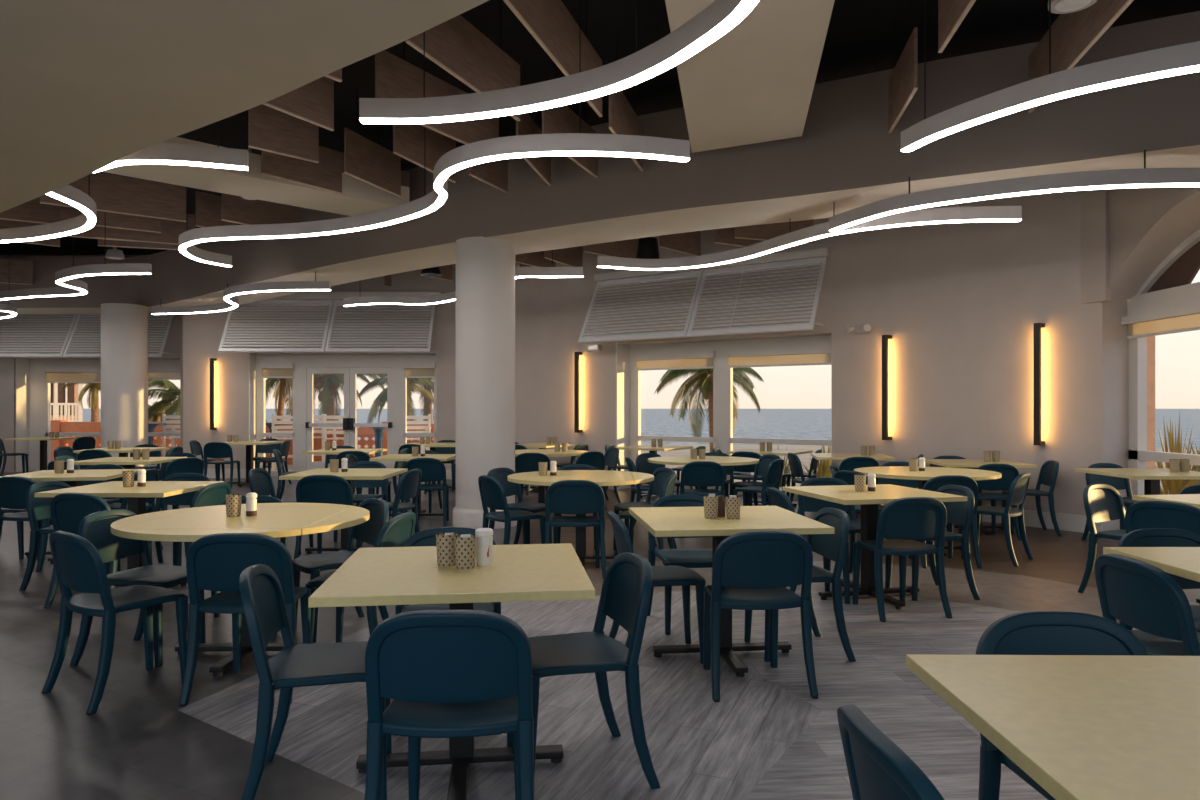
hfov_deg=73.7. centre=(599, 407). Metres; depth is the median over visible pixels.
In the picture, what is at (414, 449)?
cup
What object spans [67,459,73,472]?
shaker
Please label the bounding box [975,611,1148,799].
dining chair
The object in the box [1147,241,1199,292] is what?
shutter
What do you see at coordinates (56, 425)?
balustrade
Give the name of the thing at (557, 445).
cup
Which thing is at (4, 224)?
ceiling baffle
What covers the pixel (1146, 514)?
dining chair
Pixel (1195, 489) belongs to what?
dining chair
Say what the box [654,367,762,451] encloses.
palm tree
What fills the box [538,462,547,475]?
cup
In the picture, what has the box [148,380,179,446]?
palm tree
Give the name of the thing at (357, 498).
dining chair
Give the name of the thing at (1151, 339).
column
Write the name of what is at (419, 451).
dining chair
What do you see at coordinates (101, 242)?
ceiling baffle
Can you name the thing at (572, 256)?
ceiling baffle
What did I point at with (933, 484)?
dining chair
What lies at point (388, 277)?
ceiling baffle
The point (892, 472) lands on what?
dining table
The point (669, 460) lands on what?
dining table
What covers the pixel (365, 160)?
ceiling baffle
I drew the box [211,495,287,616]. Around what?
dining chair
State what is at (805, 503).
dining chair
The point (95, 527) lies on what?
dining chair
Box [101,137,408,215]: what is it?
beam
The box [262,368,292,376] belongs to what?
roller blind
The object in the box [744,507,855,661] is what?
dining chair
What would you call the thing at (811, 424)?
sea
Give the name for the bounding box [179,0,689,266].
lamp
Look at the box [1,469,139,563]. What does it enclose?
dining table
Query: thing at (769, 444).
cup
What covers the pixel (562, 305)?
wall
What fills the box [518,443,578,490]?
dining table
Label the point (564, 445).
cup
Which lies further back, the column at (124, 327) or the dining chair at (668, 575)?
the column at (124, 327)
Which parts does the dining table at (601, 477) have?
post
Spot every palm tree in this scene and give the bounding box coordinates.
[59,383,100,444]
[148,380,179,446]
[148,401,176,445]
[266,377,320,439]
[273,376,338,454]
[289,374,369,446]
[322,374,384,412]
[356,374,433,437]
[378,376,433,422]
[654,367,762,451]
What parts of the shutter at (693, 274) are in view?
rail, rail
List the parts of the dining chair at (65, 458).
frame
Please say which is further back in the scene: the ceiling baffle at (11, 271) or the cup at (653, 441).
the ceiling baffle at (11, 271)
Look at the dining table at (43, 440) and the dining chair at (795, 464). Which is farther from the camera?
the dining table at (43, 440)
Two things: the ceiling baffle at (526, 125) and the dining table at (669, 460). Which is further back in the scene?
the dining table at (669, 460)
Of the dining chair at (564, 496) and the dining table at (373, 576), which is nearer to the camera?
the dining table at (373, 576)
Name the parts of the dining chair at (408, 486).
leg, seat, frame, backrest, leg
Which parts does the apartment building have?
post, balcony rail, corner post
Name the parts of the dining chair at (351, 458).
frame, backrest, leg, leg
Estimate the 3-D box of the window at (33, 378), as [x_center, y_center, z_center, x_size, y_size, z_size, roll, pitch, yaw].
[-10.605,0.110,17.150,3.530,2.500,0.500,0,0,0]
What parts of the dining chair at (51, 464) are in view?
backrest, frame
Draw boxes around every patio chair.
[162,414,179,456]
[271,414,292,469]
[313,414,322,461]
[323,414,358,461]
[407,414,430,449]
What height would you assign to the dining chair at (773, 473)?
0.790 m
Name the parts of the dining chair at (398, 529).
leg, seat, leg, leg, frame, backrest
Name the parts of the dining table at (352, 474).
post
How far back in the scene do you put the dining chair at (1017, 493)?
7.01 m
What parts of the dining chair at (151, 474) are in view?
seat, frame, backrest, leg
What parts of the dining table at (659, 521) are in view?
post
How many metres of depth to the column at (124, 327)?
14.79 m
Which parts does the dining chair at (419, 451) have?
frame, leg, leg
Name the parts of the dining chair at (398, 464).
leg, frame, backrest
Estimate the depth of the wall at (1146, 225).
8.36 m
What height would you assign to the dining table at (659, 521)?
0.760 m
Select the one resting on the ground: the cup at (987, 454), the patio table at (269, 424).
the patio table at (269, 424)
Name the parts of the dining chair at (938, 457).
backrest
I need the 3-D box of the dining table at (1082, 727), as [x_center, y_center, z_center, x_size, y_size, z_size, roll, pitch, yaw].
[1.195,0.980,1.486,0.914,0.760,0.914,0,0,1]
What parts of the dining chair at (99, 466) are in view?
backrest, seat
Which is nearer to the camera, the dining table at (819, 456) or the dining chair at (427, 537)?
the dining chair at (427, 537)
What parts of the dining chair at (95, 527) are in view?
leg, backrest, frame, leg, seat, leg, leg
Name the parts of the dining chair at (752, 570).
leg, leg, seat, frame, backrest, leg, leg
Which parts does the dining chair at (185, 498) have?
leg, leg, backrest, frame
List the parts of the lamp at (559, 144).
suspension rod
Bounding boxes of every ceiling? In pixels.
[0,0,488,212]
[0,0,1199,254]
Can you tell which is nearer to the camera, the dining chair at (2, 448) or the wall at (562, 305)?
the wall at (562, 305)
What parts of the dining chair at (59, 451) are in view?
backrest, frame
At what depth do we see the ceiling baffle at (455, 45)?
5.77 m
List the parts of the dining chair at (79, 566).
leg, backrest, frame, leg, seat, leg, leg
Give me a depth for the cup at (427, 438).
13.38 m
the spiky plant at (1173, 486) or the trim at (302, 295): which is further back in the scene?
the trim at (302, 295)
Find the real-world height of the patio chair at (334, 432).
1.280 m
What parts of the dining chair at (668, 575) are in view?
leg, backrest, frame, leg, seat, leg, leg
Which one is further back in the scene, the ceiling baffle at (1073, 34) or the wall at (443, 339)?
the wall at (443, 339)
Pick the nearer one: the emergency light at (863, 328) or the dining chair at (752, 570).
the dining chair at (752, 570)
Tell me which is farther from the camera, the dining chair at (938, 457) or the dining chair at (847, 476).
the dining chair at (938, 457)
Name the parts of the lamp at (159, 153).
suspension rod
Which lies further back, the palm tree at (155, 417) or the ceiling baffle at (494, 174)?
the palm tree at (155, 417)
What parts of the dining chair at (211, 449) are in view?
leg, backrest, frame, leg, seat, leg, leg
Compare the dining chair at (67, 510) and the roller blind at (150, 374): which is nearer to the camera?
the dining chair at (67, 510)
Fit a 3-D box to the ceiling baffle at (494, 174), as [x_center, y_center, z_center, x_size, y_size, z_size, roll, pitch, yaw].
[-1.154,-2.785,8.335,0.024,0.910,0.731,0,0,24]
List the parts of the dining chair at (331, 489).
leg, leg, backrest, frame, leg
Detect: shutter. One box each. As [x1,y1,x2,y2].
[0,314,77,356]
[63,314,174,356]
[218,300,333,351]
[325,300,435,351]
[578,270,702,342]
[686,257,826,336]
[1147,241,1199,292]
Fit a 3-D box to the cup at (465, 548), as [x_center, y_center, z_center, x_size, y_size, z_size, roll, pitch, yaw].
[-0.505,0.540,3.000,0.083,0.119,0.083,0,0,0]
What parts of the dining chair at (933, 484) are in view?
leg, leg, frame, backrest, leg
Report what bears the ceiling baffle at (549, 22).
hanging from the ceiling at (859, 40)
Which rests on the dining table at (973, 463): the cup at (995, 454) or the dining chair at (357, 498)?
the cup at (995, 454)
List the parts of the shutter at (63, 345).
rail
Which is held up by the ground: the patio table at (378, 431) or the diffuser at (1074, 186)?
the patio table at (378, 431)
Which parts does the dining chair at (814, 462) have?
leg, leg, seat, frame, backrest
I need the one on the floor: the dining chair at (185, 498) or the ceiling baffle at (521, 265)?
the dining chair at (185, 498)
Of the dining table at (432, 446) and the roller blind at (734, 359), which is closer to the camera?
the roller blind at (734, 359)
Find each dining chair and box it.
[0,438,27,476]
[0,476,49,571]
[1,508,26,558]
[19,481,119,590]
[42,531,188,715]
[44,493,151,607]
[48,461,111,526]
[51,456,112,524]
[54,447,83,469]
[69,509,205,666]
[72,436,95,455]
[78,449,113,498]
[80,464,123,503]
[109,469,162,548]
[130,444,160,477]
[146,457,203,512]
[154,473,209,565]
[156,447,182,472]
[159,453,196,510]
[173,482,230,565]
[179,533,310,706]
[190,440,224,481]
[203,442,239,488]
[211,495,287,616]
[239,564,391,799]
[249,468,312,554]
[253,438,281,474]
[257,440,291,483]
[273,449,295,499]
[292,498,388,642]
[294,475,360,558]
[306,512,415,643]
[325,445,358,493]
[334,461,388,541]
[336,451,374,493]
[346,454,390,512]
[361,469,421,547]
[365,610,533,799]
[368,448,409,501]
[395,527,500,614]
[398,444,434,493]
[401,450,442,512]
[404,458,448,525]
[436,440,455,470]
[451,463,455,490]
[478,475,544,544]
[487,467,551,544]
[507,552,659,788]
[515,444,529,495]
[515,453,551,513]
[545,480,605,578]
[554,464,601,548]
[556,444,587,466]
[576,451,606,509]
[603,447,620,502]
[605,444,635,492]
[608,511,705,663]
[613,467,676,549]
[615,474,677,564]
[625,457,648,525]
[636,453,679,497]
[647,494,711,634]
[671,446,705,494]
[680,461,724,499]
[695,452,733,501]
[703,531,817,701]
[712,448,750,489]
[729,451,770,505]
[731,454,780,505]
[733,459,783,505]
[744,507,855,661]
[767,487,849,603]
[782,449,821,496]
[787,453,810,513]
[798,477,860,572]
[829,464,883,539]
[834,470,883,516]
[837,704,944,799]
[839,457,878,483]
[852,497,951,621]
[878,462,934,542]
[885,485,979,600]
[908,475,981,568]
[929,456,970,468]
[958,464,1021,540]
[961,473,1032,566]
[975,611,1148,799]
[1001,460,1061,535]
[1078,484,1125,592]
[1082,463,1138,539]
[1095,553,1199,655]
[1117,528,1199,632]
[1125,500,1199,534]
[1179,485,1199,493]
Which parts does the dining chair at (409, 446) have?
backrest, frame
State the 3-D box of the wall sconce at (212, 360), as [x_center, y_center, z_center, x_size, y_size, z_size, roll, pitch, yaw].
[-7.459,-0.268,15.428,0.064,1.376,0.145,0,0,0]
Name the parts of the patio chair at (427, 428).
seat, backrest, leg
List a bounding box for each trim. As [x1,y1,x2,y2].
[266,292,440,299]
[594,248,829,281]
[1080,189,1110,303]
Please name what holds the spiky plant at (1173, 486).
on the ground
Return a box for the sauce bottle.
[718,496,725,517]
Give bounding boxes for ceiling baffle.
[0,197,58,223]
[0,219,59,246]
[0,243,32,284]
[20,206,136,241]
[40,172,185,221]
[60,206,160,232]
[95,174,194,245]
[98,239,177,249]
[195,191,240,226]
[221,193,300,224]
[248,104,318,162]
[261,125,409,201]
[263,76,333,130]
[325,68,341,81]
[344,128,400,196]
[375,41,498,144]
[384,275,390,286]
[393,124,455,182]
[405,0,519,120]
[427,264,451,280]
[469,159,507,192]
[503,0,601,116]
[515,251,555,266]
[516,60,550,185]
[520,263,531,277]
[542,64,597,177]
[544,246,582,266]
[584,238,638,257]
[609,32,642,170]
[659,231,700,255]
[714,227,761,246]
[735,219,813,244]
[889,0,917,132]
[938,0,975,52]
[1028,0,1133,112]
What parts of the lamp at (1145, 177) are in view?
suspension rod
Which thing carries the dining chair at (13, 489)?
on the floor
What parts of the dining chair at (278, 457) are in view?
leg, frame, backrest, leg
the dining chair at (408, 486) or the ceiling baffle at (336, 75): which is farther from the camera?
the dining chair at (408, 486)
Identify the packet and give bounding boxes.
[461,534,470,537]
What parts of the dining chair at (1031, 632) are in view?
leg, seat, backrest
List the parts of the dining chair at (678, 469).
seat, leg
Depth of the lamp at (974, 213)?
7.71 m
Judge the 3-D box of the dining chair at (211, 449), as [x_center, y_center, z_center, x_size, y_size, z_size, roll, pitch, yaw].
[-6.460,0.966,13.703,0.502,0.790,0.518,0,0,0]
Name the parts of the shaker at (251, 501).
lid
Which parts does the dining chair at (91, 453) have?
backrest, frame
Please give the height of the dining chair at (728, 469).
0.790 m
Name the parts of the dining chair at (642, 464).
backrest, frame, seat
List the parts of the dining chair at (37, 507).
leg, frame, backrest, seat, leg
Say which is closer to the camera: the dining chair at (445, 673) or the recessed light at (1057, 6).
the dining chair at (445, 673)
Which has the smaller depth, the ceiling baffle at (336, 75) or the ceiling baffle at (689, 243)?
the ceiling baffle at (336, 75)
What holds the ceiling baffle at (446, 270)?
hanging from the ceiling at (859, 40)
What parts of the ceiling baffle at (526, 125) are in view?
panel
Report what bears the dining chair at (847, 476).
on the floor
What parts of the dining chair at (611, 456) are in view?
leg, backrest, frame, leg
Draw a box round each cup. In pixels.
[49,432,53,437]
[54,460,64,473]
[107,441,113,448]
[115,441,120,448]
[122,471,134,486]
[133,449,140,459]
[142,449,149,458]
[225,494,241,516]
[227,435,231,441]
[233,435,237,441]
[324,442,330,449]
[330,459,338,471]
[412,447,417,455]
[426,437,430,443]
[436,532,457,566]
[454,535,476,569]
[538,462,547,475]
[554,443,559,451]
[562,443,567,451]
[651,439,655,446]
[658,439,662,446]
[690,449,696,458]
[699,449,705,458]
[703,496,718,518]
[725,496,740,519]
[759,442,764,450]
[766,442,771,450]
[854,474,865,491]
[861,446,866,454]
[868,446,874,454]
[909,458,917,470]
[983,451,991,461]
[992,451,999,461]
[1169,459,1179,471]
[1180,459,1189,471]
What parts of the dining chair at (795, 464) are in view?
leg, backrest, frame, seat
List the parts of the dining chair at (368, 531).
leg, leg, seat, leg, backrest, frame, leg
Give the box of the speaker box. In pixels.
[588,344,601,351]
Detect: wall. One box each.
[0,255,248,471]
[249,262,534,469]
[535,218,831,470]
[832,190,1101,515]
[1102,187,1199,530]
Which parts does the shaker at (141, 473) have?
lid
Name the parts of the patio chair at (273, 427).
leg, backrest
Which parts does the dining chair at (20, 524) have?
seat, leg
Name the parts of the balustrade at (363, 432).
pierced panel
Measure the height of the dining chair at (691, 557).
0.790 m
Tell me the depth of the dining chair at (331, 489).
6.87 m
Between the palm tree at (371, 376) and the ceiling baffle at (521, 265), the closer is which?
the ceiling baffle at (521, 265)
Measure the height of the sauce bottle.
0.115 m
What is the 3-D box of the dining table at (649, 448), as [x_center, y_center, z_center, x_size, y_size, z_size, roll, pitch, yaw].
[0.820,0.980,12.350,0.914,0.760,0.914,0,0,34]
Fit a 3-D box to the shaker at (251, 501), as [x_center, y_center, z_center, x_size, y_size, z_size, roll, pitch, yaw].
[-1.938,0.535,4.450,0.058,0.130,0.058,0,0,0]
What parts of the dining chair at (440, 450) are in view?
backrest, frame, seat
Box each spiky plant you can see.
[752,448,808,486]
[784,439,830,477]
[1155,414,1199,494]
[1185,442,1199,471]
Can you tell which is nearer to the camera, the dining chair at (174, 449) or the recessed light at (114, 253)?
the dining chair at (174, 449)
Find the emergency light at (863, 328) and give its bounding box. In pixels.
[846,324,870,333]
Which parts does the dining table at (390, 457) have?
post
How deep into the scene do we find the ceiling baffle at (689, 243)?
12.01 m
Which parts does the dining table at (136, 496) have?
post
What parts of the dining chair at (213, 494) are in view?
leg, leg, frame, backrest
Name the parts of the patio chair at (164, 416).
leg, backrest, leg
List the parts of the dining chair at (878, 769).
backrest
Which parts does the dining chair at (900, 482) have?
frame, backrest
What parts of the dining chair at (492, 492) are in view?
leg, backrest, frame, leg, seat, leg, leg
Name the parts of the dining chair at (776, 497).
backrest, frame, leg, leg, leg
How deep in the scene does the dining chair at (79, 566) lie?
3.75 m
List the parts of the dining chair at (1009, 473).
leg, seat, leg, backrest, frame, leg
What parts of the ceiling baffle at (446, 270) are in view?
panel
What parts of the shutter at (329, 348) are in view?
rail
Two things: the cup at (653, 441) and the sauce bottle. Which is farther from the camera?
the cup at (653, 441)
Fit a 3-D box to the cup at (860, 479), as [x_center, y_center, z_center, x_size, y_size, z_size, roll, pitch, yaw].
[1.873,0.540,5.760,0.083,0.119,0.083,0,0,0]
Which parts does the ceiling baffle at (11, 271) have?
panel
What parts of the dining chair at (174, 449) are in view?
frame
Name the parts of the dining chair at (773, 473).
leg, seat, leg, frame, backrest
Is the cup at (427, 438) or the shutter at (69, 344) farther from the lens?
the shutter at (69, 344)
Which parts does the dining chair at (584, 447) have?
seat, frame, backrest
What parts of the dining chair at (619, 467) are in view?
frame, seat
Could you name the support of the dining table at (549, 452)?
on the floor
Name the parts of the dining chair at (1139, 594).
backrest, seat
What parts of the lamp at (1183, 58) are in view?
suspension rod, suspension rod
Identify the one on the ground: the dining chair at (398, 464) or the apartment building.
the apartment building
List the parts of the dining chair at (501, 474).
leg, backrest, frame, leg, seat, leg, leg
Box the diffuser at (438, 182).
[179,151,689,266]
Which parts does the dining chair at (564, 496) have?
leg, leg, seat, backrest, frame, leg, leg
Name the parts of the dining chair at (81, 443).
backrest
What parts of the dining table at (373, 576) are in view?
post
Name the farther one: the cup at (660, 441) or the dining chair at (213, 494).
the cup at (660, 441)
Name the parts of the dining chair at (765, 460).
leg, seat, leg, backrest, frame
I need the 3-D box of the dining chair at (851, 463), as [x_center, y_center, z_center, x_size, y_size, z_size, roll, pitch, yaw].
[3.050,0.966,9.603,0.502,0.790,0.518,0,0,0]
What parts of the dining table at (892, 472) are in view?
post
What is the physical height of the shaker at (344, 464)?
0.130 m
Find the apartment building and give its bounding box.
[51,383,82,444]
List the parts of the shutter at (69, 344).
rail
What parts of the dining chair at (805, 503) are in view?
backrest, frame, leg, seat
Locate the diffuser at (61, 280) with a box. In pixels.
[0,273,150,299]
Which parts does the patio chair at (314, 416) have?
backrest, leg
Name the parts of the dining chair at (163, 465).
backrest, frame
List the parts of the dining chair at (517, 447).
frame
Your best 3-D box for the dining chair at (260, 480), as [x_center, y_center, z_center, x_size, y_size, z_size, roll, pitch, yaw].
[-3.026,0.966,7.588,0.518,0.790,0.502,0,0,-2]
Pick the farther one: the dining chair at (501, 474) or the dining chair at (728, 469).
the dining chair at (728, 469)
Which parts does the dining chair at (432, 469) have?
leg, backrest, frame, seat, leg, leg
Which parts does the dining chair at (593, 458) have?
frame, backrest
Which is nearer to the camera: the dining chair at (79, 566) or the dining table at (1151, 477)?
the dining chair at (79, 566)
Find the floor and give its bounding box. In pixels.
[0,471,1199,799]
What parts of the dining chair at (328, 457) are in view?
backrest, frame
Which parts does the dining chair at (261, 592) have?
leg, frame, backrest, leg, seat, leg, leg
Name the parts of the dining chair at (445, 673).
leg, leg, backrest, frame, seat, leg, leg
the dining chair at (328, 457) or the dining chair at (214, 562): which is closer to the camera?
the dining chair at (214, 562)
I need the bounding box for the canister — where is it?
[475,528,492,565]
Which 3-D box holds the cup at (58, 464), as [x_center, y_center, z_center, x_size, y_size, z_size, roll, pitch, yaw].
[-4.975,0.540,7.360,0.083,0.119,0.083,0,0,0]
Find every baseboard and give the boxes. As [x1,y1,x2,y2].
[203,469,245,477]
[446,469,451,478]
[884,504,1101,532]
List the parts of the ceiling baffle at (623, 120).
panel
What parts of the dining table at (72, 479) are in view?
post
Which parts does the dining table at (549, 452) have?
post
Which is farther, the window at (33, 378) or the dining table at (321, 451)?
the window at (33, 378)
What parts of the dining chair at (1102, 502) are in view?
leg, frame, backrest, seat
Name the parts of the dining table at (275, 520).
post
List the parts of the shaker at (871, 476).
lid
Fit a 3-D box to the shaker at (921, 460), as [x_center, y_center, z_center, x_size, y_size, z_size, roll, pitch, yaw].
[3.067,0.535,7.620,0.058,0.130,0.058,0,0,0]
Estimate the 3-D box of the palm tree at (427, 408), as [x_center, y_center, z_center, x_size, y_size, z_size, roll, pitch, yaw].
[-4.831,-0.153,22.054,2.675,3.146,2.520,0,0,-14]
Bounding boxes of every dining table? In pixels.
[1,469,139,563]
[4,437,78,470]
[34,481,223,587]
[73,447,168,498]
[74,457,186,468]
[111,503,369,676]
[224,441,283,486]
[279,468,407,552]
[302,449,386,453]
[308,543,594,799]
[369,454,455,516]
[399,443,455,491]
[507,470,653,566]
[515,449,588,503]
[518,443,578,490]
[616,445,692,497]
[629,506,834,676]
[648,456,758,488]
[726,449,812,506]
[783,484,966,609]
[810,453,894,517]
[854,466,1001,555]
[906,654,1199,799]
[925,459,1036,534]
[1075,468,1199,494]
[1103,547,1199,581]
[1132,494,1199,604]
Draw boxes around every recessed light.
[105,247,123,259]
[241,147,257,199]
[421,266,440,276]
[636,237,659,258]
[1048,0,1097,13]
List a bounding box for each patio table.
[148,423,166,464]
[266,422,285,467]
[372,427,385,461]
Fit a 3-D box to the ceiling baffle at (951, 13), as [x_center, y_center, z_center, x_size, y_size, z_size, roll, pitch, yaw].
[2.179,-2.785,4.877,0.026,0.910,0.756,0,0,8]
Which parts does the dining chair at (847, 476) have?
frame, backrest, seat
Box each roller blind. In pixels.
[46,372,100,381]
[148,372,179,377]
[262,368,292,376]
[404,368,434,375]
[636,358,712,368]
[728,353,830,365]
[1128,313,1199,335]
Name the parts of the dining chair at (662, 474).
leg, leg, seat, frame, backrest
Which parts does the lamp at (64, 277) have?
suspension rod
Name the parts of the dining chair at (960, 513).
leg, leg, leg, seat, backrest, frame, leg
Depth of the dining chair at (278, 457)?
11.21 m
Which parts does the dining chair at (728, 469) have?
frame, backrest, leg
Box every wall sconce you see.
[210,358,216,429]
[574,352,581,432]
[882,335,891,439]
[1034,323,1044,444]
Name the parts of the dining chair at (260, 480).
frame, backrest, leg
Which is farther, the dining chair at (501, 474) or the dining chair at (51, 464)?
the dining chair at (51, 464)
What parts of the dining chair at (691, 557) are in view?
leg, leg, frame, seat, backrest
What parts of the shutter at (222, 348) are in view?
rail, rail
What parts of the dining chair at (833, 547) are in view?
leg, leg, leg, seat, backrest, frame, leg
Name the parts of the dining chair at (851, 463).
backrest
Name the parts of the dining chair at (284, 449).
seat, backrest, frame, leg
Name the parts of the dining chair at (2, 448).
frame, leg, seat, leg, leg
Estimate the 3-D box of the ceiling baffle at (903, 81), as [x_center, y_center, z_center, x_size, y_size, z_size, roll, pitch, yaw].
[2.383,-2.785,6.311,0.024,0.910,0.947,0,0,9]
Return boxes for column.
[101,303,147,465]
[453,237,516,528]
[1147,336,1154,467]
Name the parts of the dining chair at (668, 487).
seat, leg, leg, frame, backrest, leg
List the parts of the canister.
lid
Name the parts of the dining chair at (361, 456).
backrest, frame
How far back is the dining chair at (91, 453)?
11.03 m
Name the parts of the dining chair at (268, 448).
seat, backrest, frame, leg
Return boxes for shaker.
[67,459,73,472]
[137,469,145,486]
[246,492,256,515]
[332,441,335,449]
[341,458,347,471]
[420,446,424,455]
[550,461,556,475]
[867,473,875,490]
[919,457,924,470]
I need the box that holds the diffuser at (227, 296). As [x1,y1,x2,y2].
[153,289,330,314]
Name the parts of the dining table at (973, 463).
post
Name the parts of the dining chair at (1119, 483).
leg, backrest, frame, seat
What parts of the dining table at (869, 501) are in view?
post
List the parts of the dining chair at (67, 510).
leg, backrest, frame, leg, leg, leg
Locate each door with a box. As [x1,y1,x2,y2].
[305,367,349,469]
[349,367,392,467]
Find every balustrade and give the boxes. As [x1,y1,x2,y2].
[51,420,179,460]
[266,422,433,464]
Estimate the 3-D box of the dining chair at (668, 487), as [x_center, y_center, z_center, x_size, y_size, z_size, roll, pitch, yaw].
[0.410,0.966,6.958,0.518,0.790,0.502,0,0,14]
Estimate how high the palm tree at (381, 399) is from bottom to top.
2.534 m
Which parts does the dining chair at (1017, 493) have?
leg, seat, leg, frame, backrest, leg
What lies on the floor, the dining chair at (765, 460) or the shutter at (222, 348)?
the dining chair at (765, 460)
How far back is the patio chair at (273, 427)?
18.33 m
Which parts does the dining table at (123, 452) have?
post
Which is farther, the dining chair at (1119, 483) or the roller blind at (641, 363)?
the roller blind at (641, 363)
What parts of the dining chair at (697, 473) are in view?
seat, backrest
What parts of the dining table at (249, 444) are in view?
post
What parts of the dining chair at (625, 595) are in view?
leg, leg, seat, leg, backrest, frame, leg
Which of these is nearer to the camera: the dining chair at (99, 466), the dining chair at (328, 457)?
the dining chair at (99, 466)
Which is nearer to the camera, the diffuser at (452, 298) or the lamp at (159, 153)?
the lamp at (159, 153)
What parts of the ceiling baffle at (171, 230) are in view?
panel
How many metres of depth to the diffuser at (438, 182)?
6.44 m
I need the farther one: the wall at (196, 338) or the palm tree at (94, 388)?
the palm tree at (94, 388)
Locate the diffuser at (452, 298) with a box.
[344,276,582,306]
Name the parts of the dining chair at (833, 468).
frame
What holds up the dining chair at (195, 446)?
on the floor
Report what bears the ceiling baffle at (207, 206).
hanging from the ceiling at (859, 40)
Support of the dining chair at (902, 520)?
on the floor
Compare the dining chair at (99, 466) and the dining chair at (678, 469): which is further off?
the dining chair at (678, 469)
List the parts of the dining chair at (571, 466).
leg, backrest, frame, leg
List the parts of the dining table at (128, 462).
post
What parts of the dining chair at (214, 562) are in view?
leg, leg, backrest, frame, seat, leg, leg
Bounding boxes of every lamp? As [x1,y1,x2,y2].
[0,174,96,242]
[0,237,151,299]
[0,304,16,318]
[93,121,247,172]
[152,271,330,314]
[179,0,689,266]
[343,250,582,306]
[359,0,758,123]
[597,206,1021,269]
[829,150,1199,231]
[901,0,1199,151]
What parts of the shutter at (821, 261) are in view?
tilt rod, rail, rail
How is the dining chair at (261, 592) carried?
on the floor
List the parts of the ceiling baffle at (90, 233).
panel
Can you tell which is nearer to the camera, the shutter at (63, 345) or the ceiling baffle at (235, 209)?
the ceiling baffle at (235, 209)
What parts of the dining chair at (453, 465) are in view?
leg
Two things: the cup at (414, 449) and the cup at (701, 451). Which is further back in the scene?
the cup at (414, 449)
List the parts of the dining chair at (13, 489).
leg, backrest, frame, seat, leg, leg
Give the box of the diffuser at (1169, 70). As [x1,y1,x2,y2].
[901,65,1199,151]
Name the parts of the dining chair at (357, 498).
leg, frame, seat, backrest, leg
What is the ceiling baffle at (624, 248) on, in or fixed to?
hanging from the ceiling at (859, 40)
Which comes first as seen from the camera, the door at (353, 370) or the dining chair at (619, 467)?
the dining chair at (619, 467)
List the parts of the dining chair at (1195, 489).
backrest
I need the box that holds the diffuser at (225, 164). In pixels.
[93,160,247,172]
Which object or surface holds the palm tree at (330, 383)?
on the ground
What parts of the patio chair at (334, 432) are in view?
leg, backrest, leg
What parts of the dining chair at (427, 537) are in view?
leg, backrest, seat, leg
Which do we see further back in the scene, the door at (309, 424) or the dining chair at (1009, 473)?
the door at (309, 424)
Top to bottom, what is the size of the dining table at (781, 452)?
0.760 m
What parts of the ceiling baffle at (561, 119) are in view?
panel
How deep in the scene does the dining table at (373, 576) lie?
2.90 m
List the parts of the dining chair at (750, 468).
backrest, seat, frame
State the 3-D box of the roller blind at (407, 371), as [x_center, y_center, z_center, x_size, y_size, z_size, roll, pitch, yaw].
[-3.545,-0.710,15.695,0.600,0.180,0.003,0,0,1]
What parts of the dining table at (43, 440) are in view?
post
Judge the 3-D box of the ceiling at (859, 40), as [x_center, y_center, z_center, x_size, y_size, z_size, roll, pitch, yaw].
[-3.900,-3.290,7.400,20.600,0.100,20.000,0,0,0]
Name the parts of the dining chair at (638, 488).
backrest, leg, frame, leg, seat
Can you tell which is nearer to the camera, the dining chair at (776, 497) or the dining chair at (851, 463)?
the dining chair at (776, 497)
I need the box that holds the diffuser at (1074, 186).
[829,183,1199,231]
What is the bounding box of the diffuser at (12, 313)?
[0,310,16,318]
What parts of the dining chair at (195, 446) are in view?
backrest, frame, seat, leg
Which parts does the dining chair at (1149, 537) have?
leg, frame, backrest, seat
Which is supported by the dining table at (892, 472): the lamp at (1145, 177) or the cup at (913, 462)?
the cup at (913, 462)
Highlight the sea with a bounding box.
[83,409,1199,448]
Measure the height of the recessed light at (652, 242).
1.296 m
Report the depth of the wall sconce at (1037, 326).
8.98 m
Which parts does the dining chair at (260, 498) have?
leg, frame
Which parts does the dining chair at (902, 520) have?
leg, leg, seat, leg, frame, backrest, leg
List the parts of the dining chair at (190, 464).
leg, frame, backrest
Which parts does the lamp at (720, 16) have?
suspension rod, suspension rod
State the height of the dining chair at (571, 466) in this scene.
0.790 m
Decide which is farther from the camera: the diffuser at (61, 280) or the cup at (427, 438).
the cup at (427, 438)
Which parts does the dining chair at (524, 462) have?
backrest, frame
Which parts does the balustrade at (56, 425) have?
pierced panel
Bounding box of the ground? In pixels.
[100,444,1199,492]
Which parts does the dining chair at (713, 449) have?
seat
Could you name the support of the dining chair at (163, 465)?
on the floor
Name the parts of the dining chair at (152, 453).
frame, seat, backrest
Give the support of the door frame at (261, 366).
in the wall at (443, 339)
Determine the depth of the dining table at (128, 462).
9.14 m
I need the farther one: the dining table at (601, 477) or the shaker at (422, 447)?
the shaker at (422, 447)
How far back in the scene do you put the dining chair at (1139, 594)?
3.01 m
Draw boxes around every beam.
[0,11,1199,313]
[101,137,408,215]
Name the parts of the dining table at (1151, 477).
post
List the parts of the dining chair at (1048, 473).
leg, leg, seat, leg, frame, backrest, leg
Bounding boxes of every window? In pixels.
[14,356,180,471]
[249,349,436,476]
[616,333,831,498]
[1121,229,1199,494]

